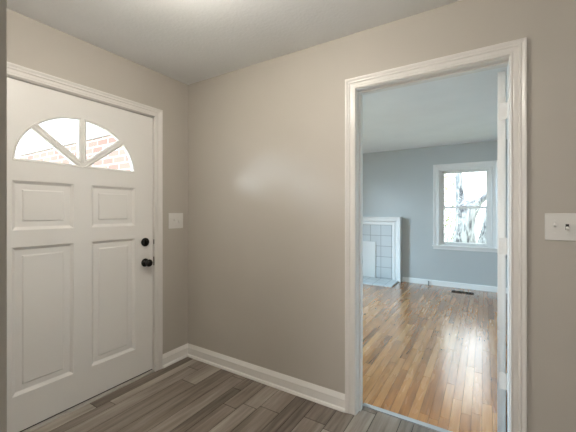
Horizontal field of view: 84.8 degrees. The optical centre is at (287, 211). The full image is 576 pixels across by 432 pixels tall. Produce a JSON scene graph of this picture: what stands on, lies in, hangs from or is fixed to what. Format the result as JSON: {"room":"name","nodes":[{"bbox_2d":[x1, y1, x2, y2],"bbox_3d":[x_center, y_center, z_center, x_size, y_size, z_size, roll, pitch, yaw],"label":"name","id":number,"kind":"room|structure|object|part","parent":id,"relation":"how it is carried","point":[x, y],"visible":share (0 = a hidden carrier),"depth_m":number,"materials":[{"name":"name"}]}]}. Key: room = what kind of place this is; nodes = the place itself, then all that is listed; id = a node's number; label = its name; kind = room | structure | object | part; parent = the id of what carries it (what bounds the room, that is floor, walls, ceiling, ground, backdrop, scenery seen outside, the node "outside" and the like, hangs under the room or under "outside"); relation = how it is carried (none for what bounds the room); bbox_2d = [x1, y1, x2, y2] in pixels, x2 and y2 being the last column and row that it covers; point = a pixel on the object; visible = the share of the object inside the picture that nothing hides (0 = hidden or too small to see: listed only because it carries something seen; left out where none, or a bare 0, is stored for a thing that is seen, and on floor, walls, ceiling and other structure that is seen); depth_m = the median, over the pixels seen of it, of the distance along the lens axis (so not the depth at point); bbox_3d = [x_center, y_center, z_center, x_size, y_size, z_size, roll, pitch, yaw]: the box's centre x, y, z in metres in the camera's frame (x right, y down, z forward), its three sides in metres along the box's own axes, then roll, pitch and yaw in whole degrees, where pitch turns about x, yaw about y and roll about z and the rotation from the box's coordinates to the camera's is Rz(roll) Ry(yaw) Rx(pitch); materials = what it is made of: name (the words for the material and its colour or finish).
{"room":"entryway","nodes":[
{"label":"entryway","id":0,"kind":"room"},
{"bbox_2d":[0,0,6,431],"bbox_3d":[-1.207,0.079,0.946,1.500,2.440,0.126,0,0,32],"label":"wall","id":1,"kind":"structure","parent":0,"point":[3,3],"depth_m":0.60,"materials":[{"name":"grey paint"}]},
{"bbox_2d":[7,8,187,353],"bbox_3d":[-2.029,0.079,1.195,0.160,2.440,4.000,0,0,32],"label":"wall","id":2,"kind":"structure","parent":0,"point":[33,44],"depth_m":2.60,"materials":[{"name":"grey paint"}]},
{"bbox_2d":[7,77,152,431],"bbox_3d":[-1.368,0.264,2.105,0.113,2.043,1.060,0,0,32],"label":"door","id":3,"kind":"structure","parent":2,"relation":"in","point":[80,234],"depth_m":2.07,"materials":[{"name":"white paint"}]},
{"bbox_3d":[-1.503,-0.035,1.942,0.028,0.294,0.324,0,0,32],"label":"panel","id":4,"kind":"part","parent":3,"relation":"part of","materials":[{"name":"white paint"}]},
{"bbox_3d":[-1.503,0.637,1.942,0.028,0.863,0.324,0,0,32],"label":"panel","id":5,"kind":"part","parent":3,"relation":"part of","materials":[{"name":"white paint"}]},
{"bbox_3d":[-1.276,-0.035,2.307,0.028,0.294,0.324,0,0,32],"label":"panel","id":6,"kind":"part","parent":3,"relation":"part of","materials":[{"name":"white paint"}]},
{"bbox_3d":[-1.276,0.637,2.307,0.028,0.863,0.324,0,0,32],"label":"panel","id":7,"kind":"part","parent":3,"relation":"part of","materials":[{"name":"white paint"}]},
{"bbox_3d":[-1.106,0.406,2.486,0.069,0.066,0.066,0,0,32],"label":"knob","id":8,"kind":"part","parent":3,"relation":"part of","materials":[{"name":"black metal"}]},
{"bbox_2d":[7,62,162,371],"bbox_3d":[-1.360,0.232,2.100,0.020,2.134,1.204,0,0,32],"label":"trim","id":9,"kind":"structure","parent":2,"relation":"attached to","point":[14,70],"depth_m":2.56,"materials":[{"name":"white paint"}]},
{"bbox_2d":[169,213,182,228],"bbox_3d":[-0.964,0.081,2.732,0.025,0.134,0.150,0,0,32],"label":"light switch","id":10,"kind":"object","parent":2,"relation":"attached to","point":[175,219],"visible":1,"depth_m":2.73,"materials":[{"name":"plastic"}]},
{"bbox_2d":[7,0,506,153],"bbox_3d":[0.008,-1.191,2.406,5.420,0.100,8.450,0,0,32],"label":"ceiling","id":11,"kind":"structure","parent":0,"point":[188,42],"depth_m":2.11,"materials":[{"name":"paint"}]},
{"bbox_2d":[32,282,506,431],"bbox_3d":[0.021,1.324,2.351,5.100,0.050,8.130,0,0,32],"label":"floor","id":12,"kind":"structure","parent":0,"point":[430,352],"depth_m":2.30,"materials":[{"name":"brown wood"}]},
{"bbox_2d":[22,370,154,431],"bbox_3d":[-1.428,1.293,2.142,0.160,0.012,1.068,0,0,32],"label":"threshold","id":13,"kind":"object","parent":12,"relation":"on","point":[95,398],"visible":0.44,"depth_m":2.11,"materials":[{"name":"grey metal"}]},
{"bbox_2d":[363,217,401,287],"bbox_3d":[1.270,0.701,6.020,1.605,1.196,0.579,0,0,32],"label":"fireplace","id":14,"kind":"object","parent":12,"relation":"on","point":[382,236],"visible":0.46,"depth_m":5.96,"materials":[{"name":"tile"}]},
{"bbox_2d":[362,403,451,431],"bbox_3d":[0.842,1.298,1.909,0.798,0.010,0.038,0,0,32],"label":"threshold","id":15,"kind":"object","parent":12,"relation":"on","point":[420,423],"visible":1,"depth_m":1.97,"materials":[{"name":"silver metal"}]},
{"bbox_2d":[451,290,473,294],"bbox_3d":[2.792,1.296,5.044,0.310,0.006,0.120,0,0,32],"label":"floor vent","id":16,"kind":"object","parent":12,"relation":"in","point":[471,293],"visible":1,"depth_m":5.03,"materials":[{"name":"brown metal"}]},
{"bbox_2d":[188,0,575,431],"bbox_3d":[0.587,0.079,1.993,3.760,2.440,0.120,0,0,32],"label":"wall","id":17,"kind":"structure","parent":0,"point":[266,139],"depth_m":2.16,"materials":[{"name":"grey paint"}]},
{"bbox_2d":[163,343,344,412],"bbox_3d":[-0.336,1.245,2.337,1.510,0.108,0.272,0,0,32],"label":"baseboard","id":18,"kind":"structure","parent":17,"relation":"attached to","point":[318,394],"depth_m":2.39,"materials":[{"name":"white paint"}]},
{"bbox_2d":[345,37,526,431],"bbox_3d":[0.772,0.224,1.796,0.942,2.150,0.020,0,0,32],"label":"trim","id":19,"kind":"structure","parent":17,"relation":"attached to","point":[516,49],"depth_m":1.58,"materials":[{"name":"white paint"}]},
{"bbox_2d":[498,71,507,431],"bbox_3d":[1.402,0.261,2.018,0.103,2.047,0.847,0,0,34],"label":"door","id":20,"kind":"structure","parent":17,"relation":"in","point":[502,104],"depth_m":1.72,"materials":[{"name":"white paint"}]},
{"bbox_2d":[545,213,575,240],"bbox_3d":[1.279,0.073,1.477,0.118,0.128,0.025,0,0,32],"label":"light switch","id":21,"kind":"object","parent":17,"relation":"attached to","point":[558,226],"visible":1,"depth_m":1.48,"materials":[{"name":"plastic"}]},
{"bbox_2d":[363,139,506,287],"bbox_3d":[1.869,0.079,6.107,4.670,2.440,0.200,0,0,32],"label":"wall","id":22,"kind":"structure","parent":0,"point":[396,183],"depth_m":5.66,"materials":[{"name":"paint"}]},
{"bbox_2d":[402,277,506,293],"bbox_3d":[1.853,1.254,3.649,1.860,0.090,3.990,0,0,32],"label":"baseboard","id":23,"kind":"structure","parent":22,"relation":"attached to","point":[404,279],"depth_m":5.39,"materials":[{"name":"white paint"}]},
{"bbox_2d":[432,160,497,252],"bbox_3d":[3.006,-0.078,5.370,0.984,1.478,0.250,0,0,32],"label":"window","id":24,"kind":"structure","parent":22,"relation":"in","point":[490,167],"depth_m":5.28,"materials":[{"name":"white paint"}]},
{"bbox_3d":[2.961,0.599,5.298,0.984,0.024,0.080,0,0,32],"label":"sill","id":25,"kind":"part","parent":24,"relation":"part of","materials":[{"name":"white paint"}]},
{"bbox_3d":[3.019,-0.060,5.391,0.764,1.318,0.200,0,0,32],"label":"frame","id":26,"kind":"part","parent":24,"relation":"part of","materials":[{"name":"white paint"}]},
{"bbox_3d":[2.997,0.247,5.355,0.716,0.661,0.035,0,0,32],"label":"sash","id":27,"kind":"part","parent":24,"relation":"part of","materials":[{"name":"clear glass"}]},
{"bbox_3d":[3.017,-0.372,5.387,0.716,0.649,0.035,0,0,32],"label":"sash","id":28,"kind":"part","parent":24,"relation":"part of","materials":[{"name":"glass"}]},
{"label":"outside","id":29,"kind":"structure","parent":0,"visible":0},
{"bbox_3d":[-0.169,1.599,5.926,26.000,0.200,26.000,0,0,32],"label":"ground","id":30,"kind":"structure","parent":29,"visible":0},
{"bbox_2d":[18,119,130,170],"bbox_3d":[-2.574,0.119,3.935,3.660,2.760,0.102,0,0,32],"label":"brick wall","id":31,"kind":"structure","parent":30,"relation":"on","point":[33,147],"depth_m":4.03,"materials":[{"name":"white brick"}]},
{"bbox_2d":[444,173,465,241],"bbox_3d":[4.625,-0.110,9.576,1.390,3.318,0.936,0,0,32],"label":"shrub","id":32,"kind":"object","parent":30,"relation":"on","point":[451,226],"visible":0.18,"depth_m":9.42,"materials":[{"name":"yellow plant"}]},
{"bbox_3d":[4.788,0.124,9.438,0.334,2.850,0.039,0,0,32],"label":"stem","id":33,"kind":"part","parent":32,"relation":"part of","materials":[{"name":"plant"}]},
{"bbox_2d":[452,173,485,242],"bbox_3d":[4.955,-0.676,8.140,1.474,4.450,0.724,0,0,32],"label":"tree","id":34,"kind":"object","parent":30,"relation":"on","point":[464,231],"visible":0.5,"depth_m":8.15,"materials":[{"name":"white plant"}]},
{"bbox_2d":[477,210,485,243],"bbox_3d":[6.066,-0.676,9.358,0.986,4.450,0.398,0,0,32],"label":"tree","id":35,"kind":"object","parent":30,"relation":"on","point":[482,237],"visible":0.11,"depth_m":9.35,"materials":[{"name":"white plant"}]}
]}

